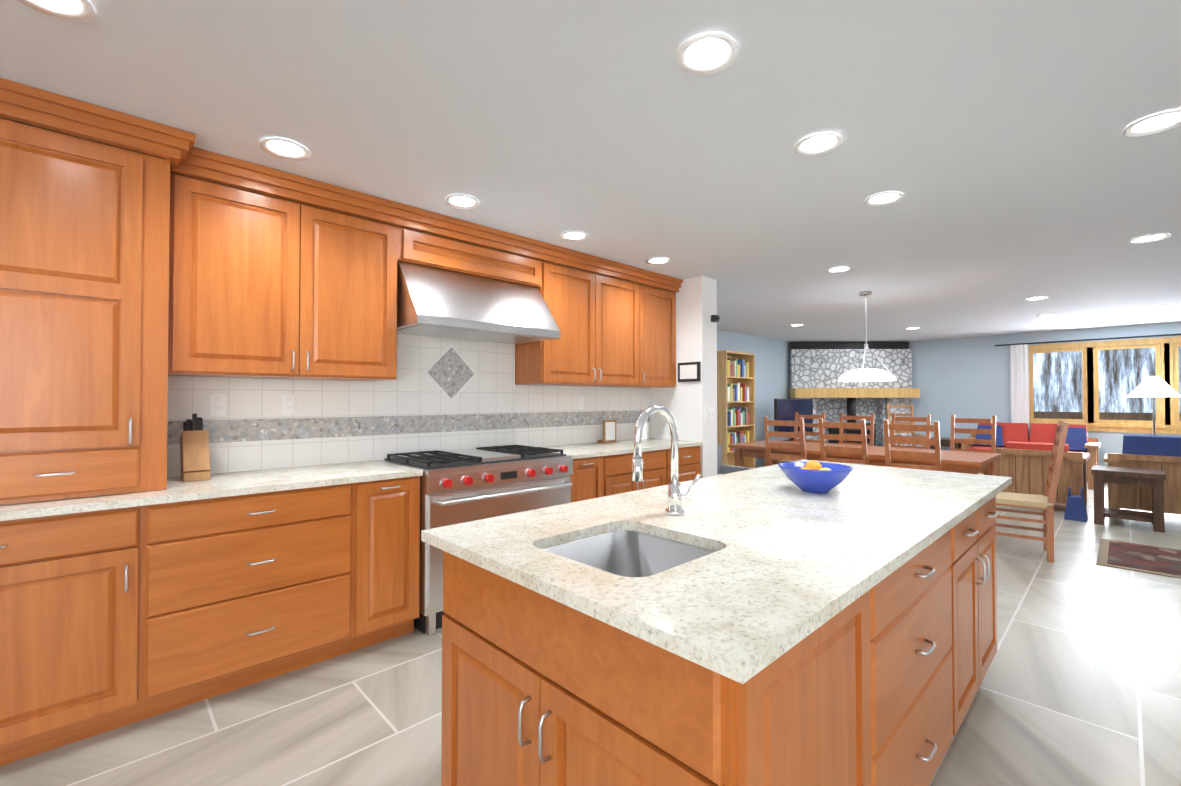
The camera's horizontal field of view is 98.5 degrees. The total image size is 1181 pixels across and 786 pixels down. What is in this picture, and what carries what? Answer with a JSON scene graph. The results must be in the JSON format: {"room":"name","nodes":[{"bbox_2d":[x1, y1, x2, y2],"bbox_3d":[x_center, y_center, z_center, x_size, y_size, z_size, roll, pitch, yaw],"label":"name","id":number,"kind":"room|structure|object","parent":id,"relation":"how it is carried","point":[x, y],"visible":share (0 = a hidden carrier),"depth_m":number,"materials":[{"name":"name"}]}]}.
{"room":"kitchen","nodes":[
{"label":"kitchen","id":0,"kind":"room"},
{"bbox_2d":[180,376,632,387],"bbox_3d":[-2.659,0.109,2.110,9.330,2.440,0.120,1,-1,-44],"label":"wall","id":1,"kind":"structure","parent":0,"point":[180,376],"depth_m":2.97,"materials":[{"name":"white paint"}]},
{"bbox_2d":[168,167,403,380],"bbox_3d":[-1.633,-0.538,2.772,1.044,0.910,0.348,1,-1,-44],"label":"upper cabinet","id":2,"kind":"object","parent":1,"relation":"attached to","point":[263,286],"depth_m":2.58,"materials":[{"name":"brown wood"}]},
{"bbox_2d":[167,334,649,476],"bbox_3d":[-1.402,-0.181,3.214,5.508,1.218,0.018,1,-1,-44],"label":"backsplash","id":3,"kind":"structure","parent":1,"relation":"attached to","point":[444,394],"depth_m":3.36,"materials":[{"name":"tile"}]},
{"bbox_2d":[404,223,543,290],"bbox_3d":[-0.864,-0.885,3.509,1.080,0.195,0.348,1,-1,-44],"label":"upper cabinet","id":4,"kind":"object","parent":1,"relation":"attached to","point":[421,249],"depth_m":3.34,"materials":[{"name":"brown wood"}]},
{"bbox_2d":[397,262,560,343],"bbox_3d":[-0.782,-0.586,3.429,1.055,0.401,0.546,1,-1,-44],"label":"range hood","id":5,"kind":"object","parent":1,"relation":"attached to","point":[432,302],"visible":0.83,"depth_m":3.24,"materials":[{"name":"silver metal"}]},
{"bbox_2d":[515,259,647,386],"bbox_3d":[-0.060,-0.518,4.272,1.143,0.910,0.348,1,-1,-44],"label":"upper cabinet","id":6,"kind":"object","parent":1,"relation":"attached to","point":[599,319],"depth_m":4.09,"materials":[{"name":"brown wood"}]},
{"bbox_2d":[633,283,678,387],"bbox_3d":[0.485,-0.511,4.791,0.607,0.910,0.348,1,-1,-44],"label":"upper cabinet","id":7,"kind":"object","parent":1,"relation":"attached to","point":[659,305],"depth_m":4.71,"materials":[{"name":"brown wood"}]},
{"bbox_2d":[0,473,1180,785],"bbox_3d":[2.654,1.355,1.861,16.700,0.060,10.450,1,-1,-44],"label":"floor","id":8,"kind":"structure","parent":0,"point":[1080,685],"depth_m":2.12,"materials":[{"name":"tile"}]},
{"bbox_2d":[0,508,147,765],"bbox_3d":[-2.299,0.884,1.922,0.880,0.886,0.629,1,-1,-44],"label":"base cabinet","id":9,"kind":"object","parent":8,"relation":"on","point":[119,610],"depth_m":1.87,"materials":[{"name":"brown wood"}]},
{"bbox_2d":[144,480,371,718],"bbox_3d":[-1.692,0.891,2.502,0.940,0.886,0.629,1,-1,-44],"label":"base cabinet","id":10,"kind":"object","parent":8,"relation":"on","point":[243,591],"depth_m":2.26,"materials":[{"name":"brown wood"}]},
{"bbox_2d":[0,460,422,519],"bbox_3d":[-2.161,0.427,2.051,2.816,0.030,0.643,1,-1,-44],"label":"countertop","id":11,"kind":"structure","parent":10,"relation":"on","point":[246,483],"depth_m":2.31,"materials":[{"name":"beige stone"}]},
{"bbox_2d":[0,110,175,504],"bbox_3d":[-2.191,-0.294,2.118,0.638,1.413,0.481,1,-1,-44],"label":"upper cabinet","id":12,"kind":"object","parent":11,"relation":"on","point":[84,271],"depth_m":1.99,"materials":[{"name":"brown wood"}]},
{"bbox_2d":[180,413,209,481],"bbox_3d":[-1.935,0.259,2.486,0.100,0.316,0.206,1,-1,-44],"label":"knife block","id":13,"kind":"object","parent":11,"relation":"on","point":[194,452],"visible":1,"depth_m":2.44,"materials":[{"name":"brown wood"}]},
{"bbox_2d":[372,476,419,644],"bbox_3d":[-1.274,0.897,2.900,0.353,0.886,0.629,1,-1,-44],"label":"base cabinet","id":14,"kind":"object","parent":8,"relation":"on","point":[395,503],"depth_m":2.71,"materials":[{"name":"brown wood"}]},
{"bbox_2d":[380,445,572,635],"bbox_3d":[-0.713,0.867,3.337,1.049,0.955,0.747,1,-1,-44],"label":"range","id":15,"kind":"object","parent":8,"relation":"on","point":[463,486],"visible":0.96,"depth_m":3.00,"materials":[{"name":"silver metal"}]},
{"bbox_2d":[569,454,613,502],"bbox_3d":[-0.218,0.910,3.907,0.440,0.886,0.629,1,-1,-44],"label":"base cabinet","id":16,"kind":"object","parent":8,"relation":"on","point":[601,469],"depth_m":3.70,"materials":[{"name":"brown wood"}]},
{"bbox_2d":[614,450,670,494],"bbox_3d":[0.162,0.915,4.269,0.890,0.886,0.629,1,-1,-44],"label":"base cabinet","id":17,"kind":"object","parent":8,"relation":"on","point":[656,463],"depth_m":4.11,"materials":[{"name":"brown wood"}]},
{"bbox_2d":[542,438,701,457],"bbox_3d":[0.217,0.457,4.318,1.629,0.030,0.643,1,-1,-44],"label":"countertop","id":18,"kind":"structure","parent":17,"relation":"on","point":[585,450],"depth_m":4.15,"materials":[{"name":"beige stone"}]},
{"bbox_2d":[597,420,615,442],"bbox_3d":[0.142,0.343,4.582,0.160,0.203,0.104,1,-1,-44],"label":"framed picture","id":19,"kind":"object","parent":18,"relation":"on","point":[609,431],"visible":0.91,"depth_m":4.54,"materials":[{"name":"white paper"}]},
{"bbox_2d":[635,417,646,440],"bbox_3d":[0.470,0.336,4.731,0.120,0.220,0.120,1,-1,-44],"label":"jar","id":20,"kind":"object","parent":18,"relation":"on","point":[644,434],"visible":0.33,"depth_m":4.68,"materials":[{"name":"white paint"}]},
{"bbox_2d":[678,442,702,482],"bbox_3d":[0.592,0.920,4.679,0.579,0.886,0.629,1,-1,-44],"label":"base cabinet","id":21,"kind":"object","parent":8,"relation":"on","point":[689,465],"depth_m":4.52,"materials":[{"name":"brown wood"}]},
{"bbox_2d":[421,483,1008,785],"bbox_3d":[0.750,0.884,1.935,2.403,0.886,1.004,1,-1,-44],"label":"kitchen island","id":22,"kind":"object","parent":8,"relation":"on","point":[540,687],"depth_m":1.16,"materials":[{"name":"brown wood"}]},
{"bbox_2d":[421,459,1011,674],"bbox_3d":[0.799,0.427,2.014,2.590,0.030,1.044,1,-1,-44],"label":"island countertop","id":23,"kind":"structure","parent":22,"relation":"on","point":[785,556],"depth_m":1.36,"materials":[{"name":"beige stone"}]},
{"bbox_2d":[533,523,716,578],"bbox_3d":[0.103,0.523,1.360,0.450,0.204,0.449,1,-1,-44],"label":"sink","id":24,"kind":"object","parent":23,"relation":"in","point":[626,549],"depth_m":1.54,"materials":[{"name":"silver metal"}]},
{"bbox_2d":[632,405,700,514],"bbox_3d":[0.243,0.222,1.657,0.262,0.368,0.104,1,-1,-44],"label":"faucet","id":25,"kind":"object","parent":23,"relation":"on","point":[676,496],"visible":1,"depth_m":1.69,"materials":[{"name":"silver metal"}]},
{"bbox_2d":[778,462,853,492],"bbox_3d":[0.946,0.359,2.144,0.294,0.105,0.294,1,-1,-44],"label":"fruit bowl","id":26,"kind":"object","parent":23,"relation":"on","point":[816,481],"visible":0.98,"depth_m":2.07,"materials":[{"name":"blue ceramic"}]},
{"bbox_2d":[801,460,830,469],"bbox_3d":[0.953,0.335,2.141,0.157,0.097,0.147,1,-1,-44],"label":"fruit","id":27,"kind":"object","parent":26,"relation":"in","point":[812,465],"visible":0.27,"depth_m":2.13,"materials":[{"name":"orange food"}]},
{"bbox_2d":[717,350,754,467],"bbox_3d":[2.324,0.376,8.293,0.880,2.070,0.298,1,-1,-44],"label":"bookcase","id":28,"kind":"object","parent":8,"relation":"on","point":[735,397],"visible":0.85,"depth_m":8.23,"materials":[{"name":"brown wood"}]},
{"bbox_2d":[717,445,754,474],"bbox_3d":[1.352,0.970,5.246,0.720,0.800,0.640,1,-1,-44],"label":"chair","id":29,"kind":"object","parent":8,"relation":"on","point":[723,469],"visible":0.04,"depth_m":5.53,"materials":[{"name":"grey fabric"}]},
{"bbox_2d":[763,417,806,465],"bbox_3d":[2.158,0.811,5.381,0.541,1.122,0.430,1,-1,-44],"label":"dining chair","id":30,"kind":"object","parent":8,"relation":"on","point":[769,444],"visible":0.29,"depth_m":5.23,"materials":[{"name":"brown wood"}]},
{"bbox_2d":[764,399,826,466],"bbox_3d":[3.583,0.759,8.938,1.160,1.320,0.500,1,-1,-34],"label":"television","id":31,"kind":"object","parent":8,"relation":"on","point":[785,409],"visible":0.33,"depth_m":8.85,"materials":[{"name":"black plastic"}]},
{"bbox_2d":[779,412,825,462],"bbox_3d":[2.911,0.832,6.983,0.541,1.122,0.430,1,-1,-44],"label":"dining chair","id":32,"kind":"object","parent":8,"relation":"on","point":[797,416],"visible":0.23,"depth_m":7.12,"materials":[{"name":"brown wood"}]},
{"bbox_2d":[818,418,868,464],"bbox_3d":[2.551,0.805,4.968,0.541,1.122,0.430,1,-1,-44],"label":"dining chair","id":33,"kind":"object","parent":8,"relation":"on","point":[863,450],"visible":0.23,"depth_m":4.80,"materials":[{"name":"brown wood"}]},
{"bbox_2d":[789,341,919,445],"bbox_3d":[5.056,0.213,9.905,2.324,2.438,0.620,0,-1,1],"label":"fireplace","id":34,"kind":"object","parent":8,"relation":"on","point":[818,370],"visible":0.52,"depth_m":9.84,"materials":[{"name":"stone"}]},
{"bbox_2d":[839,413,874,445],"bbox_3d":[3.339,0.826,6.534,0.541,1.122,0.430,1,-1,-44],"label":"dining chair","id":35,"kind":"object","parent":8,"relation":"on","point":[870,436],"visible":0.12,"depth_m":6.65,"materials":[{"name":"brown wood"}]},
{"bbox_2d":[728,440,1000,475],"bbox_3d":[2.955,1.002,5.738,1.080,0.750,2.500,1,-1,-44],"label":"dining table","id":36,"kind":"object","parent":8,"relation":"on","point":[966,462],"visible":0.5,"depth_m":5.30,"materials":[{"name":"brown wood"}]},
{"bbox_2d":[886,403,925,446],"bbox_3d":[5.386,0.794,8.676,0.440,1.240,0.806,0,-1,11],"label":"dining chair","id":37,"kind":"object","parent":8,"relation":"on","point":[911,414],"visible":0.21,"depth_m":8.89,"materials":[{"name":"brown wood"}]},
{"bbox_2d":[890,414,930,448],"bbox_3d":[3.767,0.820,6.086,0.541,1.122,0.430,1,-1,-44],"label":"dining chair","id":38,"kind":"object","parent":8,"relation":"on","point":[927,419],"visible":0.27,"depth_m":6.23,"materials":[{"name":"brown wood"}]},
{"bbox_2d":[883,420,941,470],"bbox_3d":[2.945,0.800,4.556,0.541,1.122,0.430,1,-1,-44],"label":"dining chair","id":39,"kind":"object","parent":8,"relation":"on","point":[935,441],"visible":0.29,"depth_m":4.39,"materials":[{"name":"brown wood"}]},
{"bbox_2d":[930,437,960,448],"bbox_3d":[6.389,1.122,9.149,0.500,0.600,0.500,1,-1,-44],"label":"side table","id":40,"kind":"object","parent":8,"relation":"on","point":[944,442],"visible":0.1,"depth_m":8.97,"materials":[{"name":"brown wood"}]},
{"bbox_2d":[950,415,995,475],"bbox_3d":[4.194,0.814,5.637,0.541,1.122,0.430,1,-1,-44],"label":"dining chair","id":41,"kind":"object","parent":8,"relation":"on","point":[954,440],"visible":0.31,"depth_m":5.78,"materials":[{"name":"brown wood"}]},
{"bbox_2d":[961,422,1100,489],"bbox_3d":[7.046,0.953,8.202,0.900,0.913,1.660,1,-1,-44],"label":"sofa","id":42,"kind":"object","parent":8,"relation":"on","point":[1078,439],"visible":0.38,"depth_m":8.25,"materials":[{"name":"red fabric"}]},
{"bbox_2d":[994,421,1068,562],"bbox_3d":[3.694,0.797,4.338,0.541,1.122,0.430,-1,-1,38],"label":"chair","id":43,"kind":"object","parent":8,"relation":"on","point":[1044,502],"visible":0.79,"depth_m":4.20,"materials":[{"name":"brown wood"}]},
{"bbox_2d":[996,441,1089,505],"bbox_3d":[5.583,0.993,6.316,0.900,0.784,0.860,1,-1,-44],"label":"armchair","id":44,"kind":"object","parent":8,"relation":"on","point":[1024,466],"visible":0.77,"depth_m":6.04,"materials":[{"name":"brown wood"}]},
{"bbox_2d":[1064,487,1087,521],"bbox_3d":[5.292,1.201,5.545,0.240,0.347,0.180,1,-1,-44],"label":"bag","id":45,"kind":"object","parent":8,"relation":"on","point":[1075,510],"visible":1,"depth_m":5.48,"materials":[{"name":"blue fabric"}]},
{"bbox_2d":[1091,465,1165,532],"bbox_3d":[5.612,1.086,5.313,0.500,0.570,0.520,1,-1,-44],"label":"end table","id":46,"kind":"object","parent":8,"relation":"on","point":[1154,479],"visible":1,"depth_m":5.19,"materials":[{"name":"brown wood"}]},
{"bbox_2d":[1096,538,1180,578],"bbox_3d":[5.242,1.341,3.465,1.060,0.012,2.520,1,-1,-44],"label":"rug","id":47,"kind":"object","parent":8,"relation":"on","point":[1156,560],"visible":1,"depth_m":4.14,"materials":[{"name":"red fabric"}]},
{"bbox_2d":[1104,434,1180,514],"bbox_3d":[6.757,0.915,5.302,0.900,0.913,1.960,1,-1,-44],"label":"sofa","id":48,"kind":"object","parent":8,"relation":"on","point":[1160,452],"visible":0.83,"depth_m":5.50,"materials":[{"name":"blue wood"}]},
{"bbox_2d":[1127,376,1180,434],"bbox_3d":[8.128,0.578,7.332,0.540,1.640,0.540,1,-1,-44],"label":"floor lamp","id":49,"kind":"object","parent":8,"relation":"on","point":[1153,387],"visible":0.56,"depth_m":7.25,"materials":[{"name":"white fabric"}]},
{"bbox_2d":[0,0,1180,341],"bbox_3d":[2.654,-1.155,1.894,16.700,0.080,10.450,1,-1,-44],"label":"ceiling","id":50,"kind":"structure","parent":0,"point":[1002,152],"depth_m":2.12,"materials":[{"name":"white paint"}]},
{"bbox_2d":[18,0,94,20],"bbox_3d":[-1.519,-1.113,1.447,0.155,0.010,0.153,1,-1,-44],"label":"recessed light","id":51,"kind":"object","parent":50,"relation":"in","point":[73,10],"depth_m":1.47,"materials":[{"name":"white glass"}]},
{"bbox_2d":[259,137,309,159],"bbox_3d":[-1.373,-1.102,2.291,0.199,0.010,0.214,1,-1,-44],"label":"recessed light","id":52,"kind":"object","parent":50,"relation":"in","point":[283,148],"depth_m":2.30,"materials":[{"name":"white"}]},
{"bbox_2d":[444,194,479,208],"bbox_3d":[-0.732,-1.094,2.903,0.202,0.010,0.213,1,-1,-44],"label":"recessed light","id":53,"kind":"object","parent":50,"relation":"in","point":[459,201],"depth_m":2.91,"materials":[{"name":"white"}]},
{"bbox_2d":[560,231,588,240],"bbox_3d":[-0.112,-1.086,3.506,0.210,0.010,0.212,1,-1,-44],"label":"recessed light","id":54,"kind":"object","parent":50,"relation":"in","point":[569,235],"depth_m":3.52,"materials":[{"name":"white"}]},
{"bbox_2d":[676,32,737,74],"bbox_3d":[0.380,-1.111,1.666,0.204,0.010,0.200,1,-1,-44],"label":"recessed light","id":55,"kind":"object","parent":50,"relation":"in","point":[708,52],"depth_m":1.67,"materials":[{"name":"white"}]},
{"bbox_2d":[794,132,843,155],"bbox_3d":[1.006,-1.103,2.248,0.212,0.010,0.197,1,-1,-44],"label":"recessed light","id":56,"kind":"object","parent":50,"relation":"in","point":[816,144],"depth_m":2.25,"materials":[{"name":"white glass"}]},
{"bbox_2d":[838,291,895,381],"bbox_3d":[2.913,-0.596,5.369,0.540,0.940,0.546,1,-1,-44],"label":"pendant light","id":57,"kind":"object","parent":50,"relation":"hanging from","point":[864,375],"visible":1,"depth_m":5.26,"materials":[{"name":"white glass"}]},
{"bbox_2d":[864,191,904,206],"bbox_3d":[1.649,-1.095,2.860,0.218,0.010,0.195,1,-1,-44],"label":"recessed light","id":58,"kind":"object","parent":50,"relation":"in","point":[884,198],"depth_m":2.87,"materials":[{"name":"white"}]},
{"bbox_2d":[1129,233,1170,243],"bbox_3d":[3.913,-1.085,3.557,0.234,0.010,0.194,1,-1,-44],"label":"recessed light","id":59,"kind":"object","parent":50,"relation":"in","point":[1154,237],"depth_m":3.58,"materials":[{"name":"white"}]},
{"bbox_2d":[1123,109,1180,136],"bbox_3d":[2.303,-1.105,2.086,0.218,0.010,0.161,1,-1,-44],"label":"recessed light","id":60,"kind":"object","parent":50,"relation":"in","point":[1162,121],"depth_m":2.09,"materials":[{"name":"white"}]},
{"bbox_2d":[649,276,716,477],"bbox_3d":[0.896,0.147,4.967,0.240,2.440,0.630,1,-1,-44],"label":"wall","id":61,"kind":"structure","parent":0,"point":[687,404],"depth_m":4.77,"materials":[{"name":"white paint"}]},
{"bbox_2d":[678,362,700,381],"bbox_3d":[0.920,-0.196,4.753,0.023,0.180,0.240,1,-1,-44],"label":"picture frame","id":62,"kind":"object","parent":61,"relation":"attached to","point":[689,371],"visible":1,"depth_m":4.74,"materials":[{"name":"white paper"}]},
{"bbox_2d":[707,408,713,420],"bbox_3d":[1.120,0.203,4.731,0.100,0.120,0.016,1,-1,-44],"label":"light switch","id":63,"kind":"object","parent":61,"relation":"attached to","point":[710,414],"visible":1,"depth_m":4.73,"materials":[{"name":"white plastic"}]},
{"bbox_2d":[711,315,719,321],"bbox_3d":[1.170,-0.696,4.750,0.060,0.060,0.065,1,-1,-44],"label":"sensor","id":64,"kind":"object","parent":61,"relation":"attached to","point":[715,318],"visible":1,"depth_m":4.73,"materials":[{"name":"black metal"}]},
{"bbox_2d":[717,330,790,467],"bbox_3d":[2.450,0.196,8.707,7.410,2.440,0.120,1,-1,-44],"label":"wall","id":65,"kind":"structure","parent":0,"point":[772,369],"depth_m":9.34,"materials":[{"name":"blue paint"}]},
{"bbox_2d":[885,322,1180,465],"bbox_3d":[8.638,0.179,7.444,0.045,2.440,10.250,1,-1,-44],"label":"wall","id":66,"kind":"structure","parent":0,"point":[967,377],"depth_m":9.17,"materials":[{"name":"blue paint"}]},
{"bbox_2d":[995,333,1180,430],"bbox_3d":[8.143,-0.117,7.804,0.050,1.482,3.050,1,-1,-44],"label":"curtain","id":67,"kind":"object","parent":66,"relation":"attached to","point":[1019,382],"visible":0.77,"depth_m":8.65,"materials":[{"name":"white fabric"}]},
{"bbox_2d":[1029,336,1180,433],"bbox_3d":[8.270,-0.108,7.794,0.099,1.425,2.530,1,-1,-44],"label":"window frames","id":68,"kind":"structure","parent":66,"relation":"in","point":[1092,386],"depth_m":8.00,"materials":[{"name":"brown wood"}]}
]}

